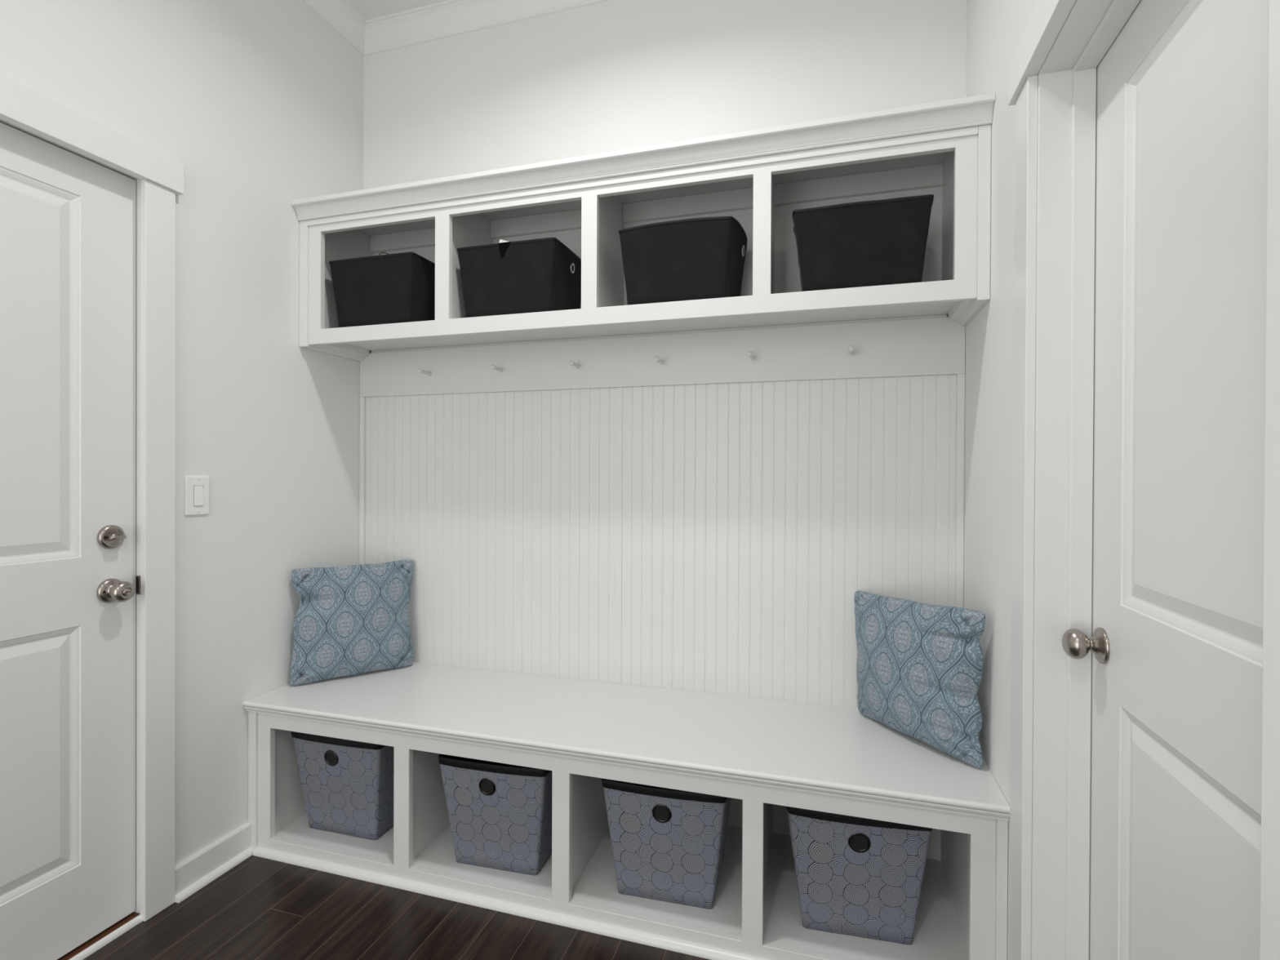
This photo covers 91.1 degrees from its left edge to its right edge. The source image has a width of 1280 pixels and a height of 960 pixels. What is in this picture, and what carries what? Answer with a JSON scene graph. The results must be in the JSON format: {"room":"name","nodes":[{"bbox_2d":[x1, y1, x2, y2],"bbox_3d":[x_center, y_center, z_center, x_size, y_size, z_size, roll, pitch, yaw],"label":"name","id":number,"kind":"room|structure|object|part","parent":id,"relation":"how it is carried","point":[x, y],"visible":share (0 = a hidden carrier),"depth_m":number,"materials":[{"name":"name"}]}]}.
{"room":"mudroom","nodes":[
{"label":"mudroom","id":0,"kind":"room"},
{"bbox_2d":[0,0,364,865],"bbox_3d":[-1.741,-0.286,0.693,0.120,3.005,3.900,0,0,17],"label":"wall","id":1,"kind":"structure","parent":0,"point":[260,102],"depth_m":1.99,"materials":[{"name":"paint"}]},
{"bbox_2d":[0,122,136,959],"bbox_3d":[-1.502,0.186,1.349,0.102,2.029,0.815,0,0,17],"label":"door","id":2,"kind":"structure","parent":1,"relation":"in","point":[68,219],"depth_m":1.58,"materials":[{"name":"paint"}]},
{"bbox_3d":[-1.389,0.296,1.672,0.063,0.065,0.065,0,0,17],"label":"knob","id":3,"kind":"part","parent":2,"relation":"part of","materials":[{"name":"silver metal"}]},
{"bbox_2d":[0,119,141,913],"bbox_3d":[-1.543,0.182,1.361,0.120,2.064,0.856,0,0,17],"label":"trim","id":4,"kind":"structure","parent":1,"relation":"attached to","point":[138,180],"depth_m":1.74,"materials":[{"name":"paint"}]},
{"bbox_2d":[0,74,184,195],"bbox_3d":[-1.467,-0.864,1.334,0.028,0.088,0.994,0,0,17],"label":"trim","id":5,"kind":"structure","parent":1,"relation":"attached to","point":[20,106],"depth_m":1.56,"materials":[{"name":"paint"}]},
{"bbox_2d":[57,911,140,959],"bbox_3d":[-1.551,1.211,1.367,0.104,0.006,0.820,0,0,17],"label":"trim","id":6,"kind":"structure","parent":1,"relation":"attached to","point":[105,932],"depth_m":1.66,"materials":[{"name":"brown wood"}]},
{"bbox_2d":[68,914,142,959],"bbox_3d":[-1.491,1.207,1.349,0.020,0.015,0.820,0,0,17],"label":"trim","id":7,"kind":"structure","parent":1,"relation":"attached to","point":[115,934],"depth_m":1.65,"materials":[{"name":"paint"}]},
{"bbox_2d":[136,575,140,594],"bbox_3d":[-1.389,0.292,1.742,0.024,0.052,0.002,0,0,17],"label":"strike plate","id":8,"kind":"object","parent":1,"relation":"attached to","point":[138,577],"visible":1,"depth_m":1.74,"materials":[{"name":"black metal"}]},
{"bbox_2d":[140,179,175,921],"bbox_3d":[-1.477,0.197,1.341,0.018,2.034,0.959,0,0,17],"label":"trim","id":9,"kind":"structure","parent":1,"relation":"attached to","point":[157,202],"depth_m":1.75,"materials":[{"name":"paint"}]},
{"bbox_2d":[184,475,208,515],"bbox_3d":[-1.320,0.047,1.875,0.010,0.118,0.075,0,0,17],"label":"light switch","id":10,"kind":"object","parent":1,"relation":"attached to","point":[196,487],"visible":1,"depth_m":1.87,"materials":[{"name":"plastic"}]},
{"bbox_2d":[174,822,253,902],"bbox_3d":[-1.750,1.171,0.427,0.032,0.095,3.375,0,0,17],"label":"baseboard","id":11,"kind":"structure","parent":1,"relation":"attached to","point":[193,873],"depth_m":1.91,"materials":[{"name":"paint"}]},
{"bbox_2d":[302,0,609,56],"bbox_3d":[-0.622,-1.740,0.351,2.201,0.083,3.900,0,0,17],"label":"trim","id":12,"kind":"structure","parent":1,"relation":"attached to","point":[448,18],"depth_m":2.38,"materials":[{"name":"paint"}]},
{"bbox_2d":[346,0,446,20],"bbox_3d":[-0.622,-1.821,0.351,2.521,0.080,4.100,0,0,17],"label":"ceiling","id":13,"kind":"structure","parent":0,"point":[367,9],"depth_m":2.38,"materials":[{"name":"paint"}]},
{"bbox_2d":[83,855,710,959],"bbox_3d":[-0.636,1.263,0.367,2.521,0.080,4.100,0,0,17],"label":"floor","id":14,"kind":"structure","parent":0,"point":[260,908],"depth_m":1.70,"materials":[{"name":"brown wood"}]},
{"bbox_2d":[242,662,1009,959],"bbox_3d":[-0.153,0.969,1.972,2.200,0.496,0.544,0,0,17],"label":"storage bench","id":15,"kind":"object","parent":14,"relation":"on","point":[762,753],"visible":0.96,"depth_m":1.79,"materials":[{"name":"paint"}]},
{"bbox_3d":[-1.141,0.972,2.293,0.019,0.479,0.498,0,0,17],"label":"panel","id":16,"kind":"part","parent":15,"relation":"part of","materials":[{"name":"paint"}]},
{"bbox_2d":[290,731,394,839],"bbox_3d":[-0.944,0.993,2.180,0.359,0.336,0.344,0,0,16],"label":"storage basket","id":17,"kind":"object","parent":15,"relation":"on","point":[347,785],"visible":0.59,"depth_m":2.03,"materials":[{"name":"fabric"}]},
{"bbox_2d":[289,560,413,685],"bbox_3d":[-1.041,0.512,2.299,0.423,0.406,0.131,0,0,-31],"label":"throw pillow","id":18,"kind":"object","parent":15,"relation":"on","point":[352,620],"visible":1,"depth_m":2.25,"materials":[{"name":"printed cotton fabric"}]},
{"bbox_2d":[438,753,551,875],"bbox_3d":[-0.402,0.997,2.000,0.358,0.336,0.346,0,0,14],"label":"storage basket","id":19,"kind":"object","parent":15,"relation":"on","point":[500,815],"visible":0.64,"depth_m":1.85,"materials":[{"name":"fabric"}]},
{"bbox_3d":[-0.222,1.209,1.728,2.143,0.019,0.018,0,0,17],"label":"shoe moulding","id":20,"kind":"part","parent":15,"relation":"part of","materials":[{"name":"paint"}]},
{"bbox_3d":[-0.151,0.730,1.971,2.200,0.016,0.544,0,0,17],"label":"seat","id":21,"kind":"part","parent":15,"relation":"part of","materials":[{"name":"paint"}]},
{"bbox_3d":[-0.226,0.748,1.725,2.200,0.020,0.024,0,0,17],"label":"seat moulding","id":22,"kind":"part","parent":15,"relation":"part of","materials":[{"name":"paint"}]},
{"bbox_2d":[601,777,731,909],"bbox_3d":[0.098,1.000,1.860,0.358,0.336,0.345,0,0,14],"label":"storage basket","id":23,"kind":"object","parent":15,"relation":"on","point":[668,845],"visible":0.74,"depth_m":1.72,"materials":[{"name":"fabric"}]},
{"bbox_2d":[786,806,933,945],"bbox_3d":[0.579,1.003,1.731,0.368,0.336,0.348,0,0,13],"label":"storage basket","id":24,"kind":"object","parent":15,"relation":"on","point":[858,877],"visible":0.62,"depth_m":1.58,"materials":[{"name":"fabric"}]},
{"bbox_2d":[854,591,985,768],"bbox_3d":[0.759,0.525,1.761,0.116,0.402,0.462,0,0,-21],"label":"throw pillow","id":25,"kind":"object","parent":15,"relation":"on","point":[919,670],"visible":1,"depth_m":1.67,"materials":[{"name":"fabric"}]},
{"bbox_3d":[0.864,0.984,1.691,0.019,0.479,0.498,0,0,17],"label":"panel","id":26,"kind":"part","parent":15,"relation":"part of","materials":[{"name":"paint"}]},
{"bbox_2d":[363,0,966,860],"bbox_3d":[-0.054,-0.286,2.275,2.521,3.005,0.100,0,0,17],"label":"wall","id":27,"kind":"structure","parent":0,"point":[611,75],"depth_m":2.18,"materials":[{"name":"paint"}]},
{"bbox_2d":[291,93,995,361],"bbox_3d":[-0.118,-0.720,2.053,2.200,0.504,0.356,0,0,17],"label":"upper cabinet","id":28,"kind":"object","parent":27,"relation":"attached to","point":[946,144],"visible":1,"depth_m":1.94,"materials":[{"name":"paint"}]},
{"bbox_3d":[-1.143,-0.495,2.384,0.048,0.041,0.275,0,0,17],"label":"scribe moulding","id":29,"kind":"part","parent":28,"relation":"part of","materials":[{"name":"paint"}]},
{"bbox_3d":[-1.126,-0.746,2.388,0.018,0.459,0.295,0,0,17],"label":"panel","id":30,"kind":"part","parent":28,"relation":"part of","materials":[{"name":"paint"}]},
{"bbox_2d":[328,251,435,327],"bbox_3d":[-0.903,-0.656,2.320,0.357,0.246,0.281,0,0,17],"label":"fabric bin","id":31,"kind":"object","parent":28,"relation":"on","point":[397,287],"visible":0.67,"depth_m":2.20,"materials":[{"name":"black fabric"}]},
{"bbox_2d":[457,236,581,317],"bbox_3d":[-0.401,-0.650,2.168,0.365,0.241,0.281,0,0,17],"label":"fabric bin","id":32,"kind":"object","parent":28,"relation":"in","point":[539,274],"visible":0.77,"depth_m":2.05,"materials":[{"name":"black fabric"}]},
{"bbox_3d":[-0.159,-0.943,1.911,2.200,0.059,0.062,0,0,17],"label":"crown moulding","id":33,"kind":"part","parent":28,"relation":"part of","materials":[{"name":"paint"}]},
{"bbox_3d":[-0.118,-0.519,2.086,2.089,0.017,0.295,0,0,17],"label":"panel","id":34,"kind":"part","parent":28,"relation":"part of","materials":[{"name":"paint"}]},
{"bbox_3d":[-0.108,-0.971,2.081,2.200,0.004,0.295,0,0,17],"label":"panel","id":35,"kind":"part","parent":28,"relation":"part of","materials":[{"name":"paint"}]},
{"bbox_2d":[618,216,746,305],"bbox_3d":[0.147,-0.650,2.004,0.372,0.248,0.286,0,0,18],"label":"fabric bin","id":36,"kind":"object","parent":28,"relation":"in","point":[700,258],"visible":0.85,"depth_m":1.88,"materials":[{"name":"black fabric"}]},
{"bbox_2d":[792,194,933,291],"bbox_3d":[0.648,-0.643,1.855,0.380,0.240,0.288,0,0,17],"label":"fabric bin","id":37,"kind":"object","parent":28,"relation":"in","point":[875,242],"visible":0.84,"depth_m":1.73,"materials":[{"name":"black fabric"}]},
{"bbox_3d":[0.892,-0.734,1.782,0.018,0.459,0.295,0,0,17],"label":"panel","id":38,"kind":"part","parent":28,"relation":"part of","materials":[{"name":"paint"}]},
{"bbox_3d":[0.917,-0.483,1.765,0.048,0.041,0.275,0,0,17],"label":"scribe moulding","id":39,"kind":"part","parent":28,"relation":"part of","materials":[{"name":"paint"}]},
{"bbox_2d":[359,373,964,708],"bbox_3d":[-0.074,0.197,2.219,2.200,1.047,0.019,0,0,17],"label":"beadboard","id":40,"kind":"object","parent":27,"relation":"attached to","point":[709,538],"visible":0.86,"depth_m":2.17,"materials":[{"name":"paint"}]},
{"bbox_3d":[-0.596,0.193,2.381,1.063,1.047,0.008,0,0,17],"label":"panel","id":41,"kind":"part","parent":40,"relation":"part of","materials":[{"name":"paint"}]},
{"bbox_3d":[0.449,0.200,2.068,1.069,1.047,0.008,0,0,17],"label":"panel","id":42,"kind":"part","parent":40,"relation":"part of","materials":[{"name":"paint"}]},
{"bbox_2d":[360,314,965,397],"bbox_3d":[-0.081,-0.419,2.182,2.200,0.183,0.091,0,0,17],"label":"peg rail","id":43,"kind":"object","parent":27,"relation":"attached to","point":[931,344],"visible":0.97,"depth_m":2.14,"materials":[{"name":"paint"}]},
{"bbox_2d":[963,0,1037,959],"bbox_3d":[0.492,-0.272,0.022,0.140,3.005,3.900,0,0,17],"label":"wall","id":44,"kind":"structure","parent":0,"point":[995,28],"depth_m":1.55,"materials":[{"name":"paint"}]},
{"bbox_2d":[1008,0,1075,105],"bbox_3d":[0.672,-0.845,0.902,0.028,0.084,0.927,0,0,17],"label":"trim","id":45,"kind":"structure","parent":44,"relation":"attached to","point":[1047,19],"depth_m":1.19,"materials":[{"name":"paint"}]},
{"bbox_2d":[1031,0,1113,959],"bbox_3d":[0.745,0.206,0.886,0.134,2.042,0.740,0,0,17],"label":"trim","id":46,"kind":"structure","parent":44,"relation":"attached to","point":[1055,77],"depth_m":1.23,"materials":[{"name":"paint"}]},
{"bbox_2d":[1065,0,1140,959],"bbox_3d":[0.752,0.215,0.884,0.037,2.025,0.704,0,0,17],"label":"trim","id":47,"kind":"structure","parent":44,"relation":"attached to","point":[1084,72],"depth_m":1.21,"materials":[{"name":"paint"}]},
{"bbox_2d":[1008,0,1279,959],"bbox_3d":[0.672,0.212,0.908,0.018,2.029,0.894,0,0,17],"label":"trim","id":48,"kind":"structure","parent":44,"relation":"attached to","point":[1026,103],"depth_m":1.25,"materials":[{"name":"paint"}]},
{"bbox_2d":[1062,0,1269,959],"bbox_3d":[0.758,0.210,0.882,0.098,2.010,0.698,0,0,17],"label":"door","id":49,"kind":"structure","parent":44,"relation":"in","point":[1175,642],"depth_m":0.92,"materials":[{"name":"paint"}]},
{"bbox_3d":[0.826,0.306,1.172,0.064,0.065,0.065,0,0,17],"label":"knob","id":50,"kind":"part","parent":49,"relation":"part of","materials":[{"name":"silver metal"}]}
]}

